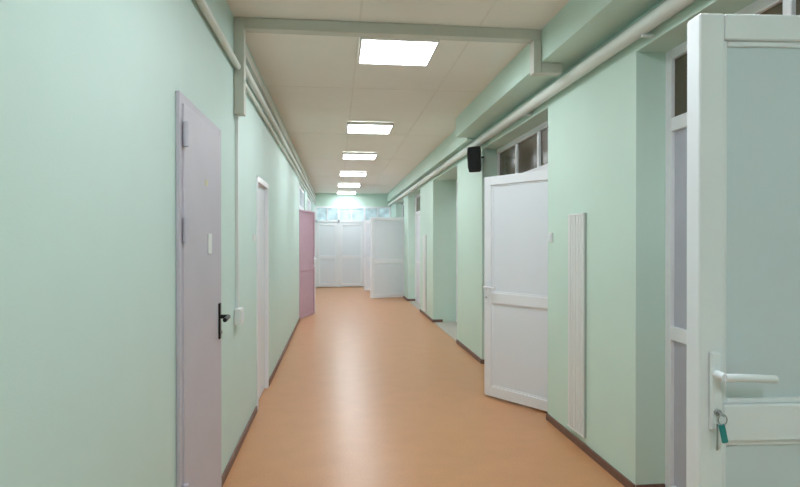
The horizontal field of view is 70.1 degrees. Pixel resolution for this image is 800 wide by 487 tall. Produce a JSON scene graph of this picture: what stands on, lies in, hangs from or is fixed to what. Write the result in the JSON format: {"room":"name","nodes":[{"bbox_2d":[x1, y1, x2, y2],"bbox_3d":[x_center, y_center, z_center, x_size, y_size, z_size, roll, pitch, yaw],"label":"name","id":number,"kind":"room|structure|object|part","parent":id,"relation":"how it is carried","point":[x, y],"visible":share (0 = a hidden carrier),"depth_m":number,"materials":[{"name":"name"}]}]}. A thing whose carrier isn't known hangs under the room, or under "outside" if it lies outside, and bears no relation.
{"room":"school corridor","nodes":[
{"label":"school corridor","id":0,"kind":"room"},
{"bbox_2d":[0,0,314,486],"bbox_3d":[-1.707,-0.059,7.860,0.250,3.050,21.200,0,0,-6],"label":"wall","id":1,"kind":"structure","parent":0,"point":[88,88],"depth_m":1.83,"materials":[{"name":"green paint"}]},
{"bbox_2d":[176,90,221,486],"bbox_3d":[-1.017,0.405,2.973,0.047,2.165,0.910,0,0,-6],"label":"door","id":2,"kind":"structure","parent":1,"relation":"in","point":[198,272],"depth_m":2.81,"materials":[{"name":"white wood"}]},
{"bbox_3d":[-0.962,-0.491,2.560,0.028,0.110,0.028,0,0,-6],"label":"hinge","id":3,"kind":"part","parent":2,"relation":"part of","materials":[{"name":"grey metal"}]},
{"bbox_3d":[-0.962,-0.061,2.562,0.028,0.110,0.028,0,0,-6],"label":"hinge","id":4,"kind":"part","parent":2,"relation":"part of","materials":[{"name":"grey metal"}]},
{"bbox_2d":[208,233,211,253],"bbox_3d":[-1.023,0.002,3.066,0.006,0.110,0.080,0,0,-6],"label":"sign","id":5,"kind":"object","parent":2,"relation":"attached to","point":[209,235],"visible":1,"depth_m":3.04,"materials":[{"name":"white plastic"}]},
{"bbox_3d":[-1.048,0.451,3.317,0.010,0.210,0.040,0,0,-6],"label":"handle","id":6,"kind":"part","parent":2,"relation":"part of","materials":[{"name":"black metal"}]},
{"bbox_3d":[-1.048,0.451,3.317,0.010,0.210,0.040,0,0,-6],"label":"plate","id":7,"kind":"part","parent":2,"relation":"part of","materials":[{"name":"black metal"}]},
{"bbox_2d":[195,0,240,69],"bbox_3d":[-0.754,-1.213,0.636,0.044,0.064,6.620,0,0,-6],"label":"conduit pipe","id":8,"kind":"object","parent":1,"relation":"attached to","point":[202,4],"visible":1,"depth_m":3.24,"materials":[{"name":"white metal"}]},
{"bbox_2d":[234,115,243,324],"bbox_3d":[-1.126,-0.167,3.990,0.056,1.460,0.120,0,0,-6],"label":"conduit","id":9,"kind":"object","parent":1,"relation":"attached to","point":[238,311],"visible":1,"depth_m":3.99,"materials":[{"name":"white plastic"}]},
{"bbox_2d":[222,318,299,486],"bbox_3d":[-1.576,1.438,7.881,0.014,0.055,21.200,0,0,-6],"label":"baseboard","id":10,"kind":"structure","parent":1,"relation":"attached to","point":[241,440],"depth_m":4.40,"materials":[{"name":"brown wood"}]},
{"bbox_2d":[256,175,268,409],"bbox_3d":[-1.347,0.436,5.437,0.092,2.080,0.800,0,0,-6],"label":"door","id":11,"kind":"structure","parent":1,"relation":"in","point":[262,188],"depth_m":5.60,"materials":[{"name":"plastic"}]},
{"bbox_2d":[246,48,315,197],"bbox_3d":[-1.934,-1.464,11.214,0.034,0.070,14.450,0,0,-6],"label":"conduit pipe","id":12,"kind":"object","parent":1,"relation":"attached to","point":[249,62],"visible":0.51,"depth_m":5.90,"materials":[{"name":"green metal"}]},
{"bbox_2d":[246,83,315,204],"bbox_3d":[-1.927,-1.219,11.216,0.032,0.032,14.450,0,0,-6],"label":"conduit pipe","id":13,"kind":"object","parent":1,"relation":"attached to","point":[248,90],"visible":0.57,"depth_m":5.90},
{"bbox_2d":[246,65,316,202],"bbox_3d":[-1.917,-1.309,11.217,0.052,0.052,14.450,0,0,-6],"label":"conduit pipe","id":14,"kind":"object","parent":1,"relation":"attached to","point":[249,78],"visible":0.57,"depth_m":5.79,"materials":[{"name":"metal"}]},
{"bbox_2d":[299,185,303,209],"bbox_3d":[-2.081,0.139,11.794,0.070,2.620,2.100,0,0,-6],"label":"window","id":15,"kind":"structure","parent":1,"relation":"in","point":[301,192],"depth_m":12.23,"materials":[{"name":"glass"}]},
{"bbox_2d":[299,209,314,318],"bbox_3d":[-1.851,0.391,11.257,0.051,2.080,0.857,0,0,11],"label":"door","id":16,"kind":"structure","parent":15,"relation":"attached to","point":[306,221],"depth_m":11.24,"materials":[{"name":"pink wood"}]},
{"bbox_2d":[300,212,312,315],"bbox_3d":[-1.851,0.386,11.257,0.026,1.990,0.777,0,0,11],"label":"bead","id":17,"kind":"object","parent":16,"relation":"attached to","point":[301,212],"visible":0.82,"depth_m":11.23},
{"bbox_3d":[-1.851,-0.089,11.255,0.024,1.012,0.749,0,0,11],"label":"panel","id":18,"kind":"part","parent":16,"relation":"part of","materials":[{"name":"pink wood"}]},
{"bbox_3d":[-1.851,0.956,11.259,0.024,0.822,0.749,0,0,11],"label":"panel","id":19,"kind":"part","parent":16,"relation":"part of","materials":[{"name":"pink wood"}]},
{"bbox_2d":[308,198,310,210],"bbox_3d":[-2.448,0.124,15.123,0.070,2.620,2.600,0,0,-6],"label":"window","id":20,"kind":"structure","parent":1,"relation":"in","point":[309,201],"depth_m":15.38,"materials":[{"name":"glass"}]},
{"bbox_2d":[223,314,230,321],"bbox_3d":[-0.990,0.427,3.263,0.029,0.031,0.123,0,0,-6],"label":"lever","id":21,"kind":"object","parent":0,"point":[228,316],"depth_m":3.22,"materials":[{"name":"black metal"}]},
{"bbox_2d":[315,193,390,286],"bbox_3d":[-0.242,-0.107,18.787,5.559,3.050,0.200,0,0,-6],"label":"wall","id":22,"kind":"structure","parent":0,"point":[323,199],"depth_m":18.54,"materials":[{"name":"green paint"}]},
{"bbox_2d":[315,206,390,286],"bbox_3d":[-1.522,0.109,18.566,2.467,2.620,0.080,0,0,-6],"label":"window","id":23,"kind":"structure","parent":22,"relation":"in","point":[338,221],"depth_m":18.50,"materials":[{"name":"white plastic"}]},
{"bbox_2d":[317,223,337,286],"bbox_3d":[-2.356,0.364,18.475,0.663,2.070,0.060,0,0,-6],"label":"door","id":24,"kind":"structure","parent":23,"relation":"attached to","point":[327,236],"depth_m":18.46,"materials":[{"name":"white plastic"}]},
{"bbox_2d":[320,225,334,283],"bbox_3d":[-2.356,0.359,18.475,0.493,1.890,0.036,0,0,-6],"label":"bead","id":25,"kind":"object","parent":24,"relation":"attached to","point":[320,225],"visible":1,"depth_m":18.46,"materials":[{"name":"white plastic"}]},
{"bbox_3d":[-2.356,-0.093,18.473,0.465,0.957,0.024,0,0,-6],"label":"panel","id":26,"kind":"part","parent":24,"relation":"part of","materials":[{"name":"white plastic"}]},
{"bbox_3d":[-2.356,0.902,18.477,0.465,0.777,0.024,0,0,-6],"label":"panel","id":27,"kind":"part","parent":24,"relation":"part of","materials":[{"name":"white plastic"}]},
{"bbox_2d":[340,223,363,286],"bbox_3d":[-1.576,0.364,18.561,0.774,2.070,0.060,0,0,-6],"label":"door","id":28,"kind":"structure","parent":23,"relation":"attached to","point":[351,234],"depth_m":18.55,"materials":[{"name":"white plastic"}]},
{"bbox_2d":[342,225,360,283],"bbox_3d":[-1.576,0.359,18.561,0.604,1.890,0.036,0,0,-6],"label":"bead","id":29,"kind":"object","parent":28,"relation":"attached to","point":[342,225],"visible":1,"depth_m":18.54,"materials":[{"name":"white plastic"}]},
{"bbox_3d":[-1.576,-0.093,18.559,0.576,0.957,0.024,0,0,-6],"label":"panel","id":30,"kind":"part","parent":28,"relation":"part of","materials":[{"name":"white plastic"}]},
{"bbox_3d":[-1.576,0.901,18.563,0.576,0.777,0.024,0,0,-6],"label":"panel","id":31,"kind":"part","parent":28,"relation":"part of","materials":[{"name":"white plastic"}]},
{"bbox_3d":[-1.523,-0.951,18.571,2.467,0.380,0.020,0,0,-6],"label":"transom pane","id":32,"kind":"part","parent":23,"relation":"part of","materials":[{"name":"clear glass"}]},
{"bbox_2d":[226,0,569,193],"bbox_3d":[0.932,-1.661,8.144,5.559,0.150,21.600,0,0,-6],"label":"ceiling","id":33,"kind":"structure","parent":0,"point":[315,62],"depth_m":5.44,"materials":[{"name":"beige paint"}]},
{"bbox_2d":[337,191,355,193],"bbox_3d":[-1.690,-1.604,17.966,0.600,0.042,0.600,0,0,-6],"label":"ceiling light","id":34,"kind":"object","parent":33,"relation":"in","point":[338,192],"depth_m":17.70,"materials":[{"name":"white plastic"}]},
{"bbox_2d":[338,183,359,186],"bbox_3d":[-1.394,-1.594,15.584,0.600,0.042,0.600,0,0,-6],"label":"ceiling light","id":35,"kind":"object","parent":33,"relation":"in","point":[339,184],"depth_m":15.38,"materials":[{"name":"white plastic"}]},
{"bbox_2d":[340,171,366,175],"bbox_3d":[-1.068,-1.583,12.954,0.600,0.042,0.600,0,0,-6],"label":"ceiling light","id":36,"kind":"object","parent":33,"relation":"in","point":[342,173],"depth_m":12.74,"materials":[{"name":"white plastic"}]},
{"bbox_2d":[342,152,376,159],"bbox_3d":[-0.729,-1.571,10.225,0.600,0.042,0.600,0,0,-6],"label":"ceiling light","id":37,"kind":"object","parent":33,"relation":"in","point":[346,155],"depth_m":10.06,"materials":[{"name":"white plastic"}]},
{"bbox_2d":[347,121,393,133],"bbox_3d":[-0.415,-1.560,7.694,0.600,0.042,0.600,0,0,-6],"label":"ceiling light","id":38,"kind":"object","parent":33,"relation":"in","point":[352,126],"depth_m":7.58,"materials":[{"name":"white plastic"}]},
{"bbox_2d":[265,0,497,193],"bbox_3d":[-0.490,-1.584,7.988,2.199,0.002,21.200,0,0,-6],"label":"trim","id":39,"kind":"structure","parent":33,"relation":"attached to","point":[495,1],"depth_m":5.79,"materials":[{"name":"paint"}]},
{"bbox_2d":[234,17,561,115],"bbox_3d":[0.019,-1.232,4.107,2.356,0.669,0.090,0,0,-6],"label":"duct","id":40,"kind":"object","parent":33,"relation":"attached to","point":[242,25],"visible":0.99,"depth_m":4.05,"materials":[{"name":"green paint"}]},
{"bbox_2d":[358,37,439,65],"bbox_3d":[-0.028,-1.546,4.578,0.600,0.042,0.600,0,0,-6],"label":"ceiling light","id":41,"kind":"object","parent":33,"relation":"in","point":[378,51],"depth_m":4.54,"materials":[{"name":"white plastic"}]},
{"bbox_2d":[223,287,624,486],"bbox_3d":[0.932,1.514,8.158,5.559,0.100,21.600,0,0,-6],"label":"floor","id":42,"kind":"structure","parent":0,"point":[365,391],"depth_m":4.79,"materials":[{"name":"orange laminate"}]},
{"bbox_2d":[409,301,419,309],"bbox_3d":[0.405,1.440,13.180,0.160,0.006,2.060,0,0,-6],"label":"threshold","id":43,"kind":"object","parent":42,"relation":"on","point":[414,303],"visible":0.57,"depth_m":13.41,"materials":[{"name":"grey tile"}]},
{"bbox_2d":[434,322,456,340],"bbox_3d":[0.940,1.456,9.472,0.410,0.006,2.070,0,0,-6],"label":"threshold","id":44,"kind":"object","parent":42,"relation":"on","point":[450,328],"visible":0.57,"depth_m":9.85,"materials":[{"name":"grey tile"}]},
{"bbox_2d":[391,0,756,486],"bbox_3d":[1.118,-0.061,8.172,0.500,3.050,21.200,0,0,-6],"label":"wall","id":45,"kind":"structure","parent":0,"point":[607,128],"depth_m":3.78,"materials":[{"name":"green paint"}]},
{"bbox_2d":[364,220,369,289],"bbox_3d":[-0.565,0.356,17.053,1.036,2.100,0.060,0,0,4],"label":"door","id":46,"kind":"structure","parent":45,"relation":"in","point":[366,226],"depth_m":17.06,"materials":[{"name":"white plastic"}]},
{"bbox_3d":[-0.565,-0.102,17.051,0.838,0.987,0.024,0,0,4],"label":"panel","id":47,"kind":"part","parent":46,"relation":"part of","materials":[{"name":"white plastic"}]},
{"bbox_3d":[-0.565,0.908,17.055,0.838,0.777,0.024,0,0,4],"label":"panel","id":48,"kind":"part","parent":46,"relation":"part of","materials":[{"name":"white plastic"}]},
{"bbox_2d":[370,217,403,297],"bbox_3d":[-0.302,0.365,14.949,1.018,2.100,0.060,0,0,-26],"label":"door","id":49,"kind":"structure","parent":45,"relation":"in","point":[386,236],"depth_m":14.91,"materials":[{"name":"white plastic"}]},
{"bbox_2d":[374,220,397,293],"bbox_3d":[-0.302,0.360,14.949,0.848,1.920,0.036,0,0,-26],"label":"bead","id":50,"kind":"object","parent":49,"relation":"attached to","point":[374,220],"visible":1,"depth_m":14.89,"materials":[{"name":"white plastic"}]},
{"bbox_3d":[-0.302,-0.093,14.947,0.820,0.987,0.024,0,0,-26],"label":"panel","id":51,"kind":"part","parent":49,"relation":"part of","materials":[{"name":"white plastic"}]},
{"bbox_3d":[-0.302,0.917,14.951,0.820,0.777,0.024,0,0,-26],"label":"panel","id":52,"kind":"part","parent":49,"relation":"part of","materials":[{"name":"white plastic"}]},
{"bbox_2d":[415,194,419,303],"bbox_3d":[0.531,0.132,13.189,0.070,2.620,2.100,0,0,-6],"label":"door","id":53,"kind":"structure","parent":45,"relation":"in","point":[418,195],"depth_m":14.00,"materials":[{"name":"white plastic"}]},
{"bbox_3d":[0.478,0.335,13.672,0.024,2.070,1.010,0,0,-6],"label":"side pane","id":54,"kind":"part","parent":53,"relation":"part of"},
{"bbox_3d":[0.531,-0.948,13.184,0.024,0.340,1.980,0,0,-6],"label":"transom pane","id":55,"kind":"part","parent":53,"relation":"part of","materials":[{"name":"glass"}]},
{"bbox_2d":[423,235,425,311],"bbox_3d":[0.492,0.590,11.451,0.023,1.520,0.350,0,0,-6],"label":"radiator panel","id":56,"kind":"object","parent":45,"relation":"attached to","point":[424,236],"visible":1,"depth_m":11.40,"materials":[{"name":"white metal"}]},
{"bbox_2d":[387,130,475,201],"bbox_3d":[0.279,-1.472,12.953,0.118,0.270,11.500,0,0,-6],"label":"trim","id":57,"kind":"structure","parent":45,"relation":"attached to","point":[451,145],"depth_m":9.85,"materials":[{"name":"green paint"}]},
{"bbox_2d":[456,180,456,321],"bbox_3d":[1.188,0.149,9.498,0.070,2.620,2.120,0,0,-6],"label":"window","id":58,"kind":"structure","parent":45,"relation":"in","point":[456,180],"depth_m":10.51,"materials":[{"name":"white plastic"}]},
{"bbox_2d":[467,146,483,171],"bbox_3d":[0.918,-1.012,6.871,0.164,0.318,0.270,0,0,24],"label":"wall speaker","id":59,"kind":"object","parent":45,"relation":"attached to","point":[474,158],"visible":1,"depth_m":6.77,"materials":[{"name":"black plastic"}]},
{"bbox_2d":[468,149,479,169],"bbox_3d":[0.876,-0.995,6.774,0.136,0.240,0.009,0,12,24],"label":"grille","id":60,"kind":"object","parent":59,"relation":"attached to","point":[473,154],"depth_m":6.77,"materials":[{"name":"black metal"}]},
{"bbox_2d":[484,170,547,411],"bbox_3d":[1.096,0.410,5.199,0.060,2.095,0.824,0,0,-39],"label":"door","id":61,"kind":"structure","parent":45,"relation":"in","point":[520,211],"depth_m":5.21,"materials":[{"name":"white plastic"}]},
{"bbox_2d":[486,281,487,302],"bbox_3d":[0.834,0.461,5.462,0.012,0.210,0.032,0,0,-39],"label":"plate","id":62,"kind":"object","parent":61,"relation":"attached to","point":[486,281],"depth_m":5.45,"materials":[{"name":"white metal"}]},
{"bbox_2d":[492,180,547,399],"bbox_3d":[1.096,0.405,5.199,0.036,1.915,0.654,0,0,-39],"label":"bead","id":63,"kind":"object","parent":61,"relation":"attached to","point":[542,180],"visible":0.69,"depth_m":5.31,"materials":[{"name":"white plastic"}]},
{"bbox_3d":[1.096,-0.043,5.197,0.024,0.992,0.626,0,0,-39],"label":"panel","id":64,"kind":"part","parent":61,"relation":"part of","materials":[{"name":"white plastic"}]},
{"bbox_3d":[1.096,0.965,5.201,0.024,0.767,0.626,0,0,-39],"label":"panel","id":65,"kind":"part","parent":61,"relation":"part of","materials":[{"name":"white plastic"}]},
{"bbox_2d":[497,120,547,175],"bbox_3d":[1.337,0.164,5.893,0.070,2.620,2.180,0,0,-6],"label":"window","id":66,"kind":"structure","parent":45,"relation":"in","point":[537,130],"depth_m":5.94,"materials":[{"name":"white plastic"}]},
{"bbox_3d":[1.337,-0.916,5.888,0.024,0.340,2.060,0,0,-6],"label":"transom pane","id":67,"kind":"part","parent":66,"relation":"part of","materials":[{"name":"clear glass"}]},
{"bbox_2d":[391,0,666,201],"bbox_3d":[0.854,-1.300,8.137,0.029,0.028,21.180,0,0,-6],"label":"cable trunking","id":68,"kind":"object","parent":45,"relation":"attached to","point":[665,0],"visible":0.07,"depth_m":4.59,"materials":[{"name":"white plastic"}]},
{"bbox_2d":[403,296,664,486],"bbox_3d":[0.952,1.437,8.160,0.194,0.055,21.200,0,0,-6],"label":"baseboard","id":69,"kind":"structure","parent":45,"relation":"attached to","point":[610,469],"depth_m":4.06,"materials":[{"name":"brown wood"}]},
{"bbox_2d":[388,0,695,205],"bbox_3d":[0.818,-1.224,8.134,0.101,0.107,21.180,0,0,-6],"label":"pipe","id":70,"kind":"object","parent":45,"relation":"attached to","point":[669,8],"visible":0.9,"depth_m":3.86,"materials":[{"name":"white metal"}]},
{"bbox_2d":[548,232,552,241],"bbox_3d":[1.240,-0.051,4.704,0.018,0.080,0.080,0,0,-6],"label":"light switch","id":71,"kind":"object","parent":45,"relation":"attached to","point":[550,235],"visible":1,"depth_m":4.68,"materials":[{"name":"white plastic"}]},
{"bbox_2d":[456,0,660,137],"bbox_3d":[1.367,-1.440,2.408,0.268,0.240,9.700,0,0,-6],"label":"ceiling beam","id":72,"kind":"structure","parent":45,"relation":"attached to","point":[580,27],"depth_m":4.05,"materials":[{"name":"green paint"}]},
{"bbox_2d":[567,213,585,437],"bbox_3d":[1.295,0.582,4.180,0.023,1.600,0.280,0,0,-6],"label":"radiator panel","id":73,"kind":"object","parent":45,"relation":"attached to","point":[576,222],"visible":1,"depth_m":4.14,"materials":[{"name":"white metal"}]},
{"bbox_2d":[665,0,799,486],"bbox_3d":[1.713,0.179,2.484,0.070,2.620,1.840,0,0,-6],"label":"door frame","id":74,"kind":"structure","parent":45,"relation":"in","point":[674,123],"depth_m":3.31,"materials":[{"name":"white plastic"}]},
{"bbox_3d":[1.660,0.382,2.967,0.024,2.070,0.750,0,0,-6],"label":"side pane","id":75,"kind":"part","parent":74,"relation":"part of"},
{"bbox_3d":[1.713,-0.901,2.479,0.024,0.340,1.720,0,0,-6],"label":"transom pane","id":76,"kind":"part","parent":74,"relation":"part of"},
{"bbox_2d":[686,13,799,486],"bbox_3d":[1.267,0.428,1.580,0.937,2.090,0.065,0,0,-3],"label":"door","id":77,"kind":"structure","parent":45,"relation":"in","point":[763,247],"depth_m":1.55,"materials":[{"name":"white plastic"}]},
{"bbox_2d":[709,351,721,429],"bbox_3d":[0.843,0.393,1.522,0.032,0.210,0.012,0,0,-3],"label":"plate","id":78,"kind":"object","parent":77,"relation":"attached to","point":[715,357],"depth_m":1.52,"materials":[{"name":"white metal"}]},
{"bbox_2d":[713,370,725,381],"bbox_3d":[0.844,0.348,1.498,0.022,0.022,0.040,0,0,-3],"label":"handle neck","id":79,"kind":"object","parent":78,"relation":"attached to","point":[719,375],"depth_m":1.49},
{"bbox_2d":[714,409,721,415],"bbox_3d":[0.843,0.448,1.514,0.018,0.018,0.012,0,0,-2],"label":"cylinder","id":80,"kind":"object","parent":77,"relation":"attached to","point":[715,410],"visible":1,"depth_m":1.51,"materials":[{"name":"metal"}]},
{"bbox_2d":[718,424,727,442],"bbox_3d":[0.847,0.498,1.493,0.025,0.051,0.008,0,0,-3],"label":"tag","id":81,"kind":"object","parent":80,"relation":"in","point":[722,429],"visible":1,"depth_m":1.49,"materials":[{"name":"teal plastic"}]},
{"bbox_2d":[726,374,778,383],"bbox_3d":[0.912,0.351,1.480,0.138,0.028,0.028,0,0,-3],"label":"door handle","id":82,"kind":"object","parent":77,"relation":"attached to","point":[757,378],"visible":1,"depth_m":1.47,"materials":[{"name":"white metal"}]},
{"bbox_3d":[0.912,0.351,1.480,0.138,0.028,0.028,0,0,-3],"label":"lever","id":83,"kind":"part","parent":82,"relation":"part of","materials":[{"name":"white plastic"}]},
{"bbox_2d":[723,41,799,486],"bbox_3d":[1.267,0.423,1.580,0.797,1.940,0.042,0,0,-3],"label":"bead","id":84,"kind":"object","parent":77,"relation":"attached to","point":[726,43],"visible":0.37,"depth_m":1.54,"materials":[{"name":"white plastic"}]},
{"bbox_3d":[1.267,-0.057,1.578,0.769,0.952,0.024,0,0,-3],"label":"panel","id":85,"kind":"part","parent":77,"relation":"part of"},
{"bbox_3d":[1.267,0.963,1.583,0.769,0.832,0.024,0,0,-3],"label":"panel","id":86,"kind":"part","parent":77,"relation":"part of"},
{"bbox_2d":[716,424,717,449],"bbox_3d":[0.833,0.508,1.497,0.005,0.070,0.003,0,0,-2],"label":"blade","id":87,"kind":"object","parent":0,"point":[716,424],"depth_m":1.50,"materials":[{"name":"silver metal"}]}
]}

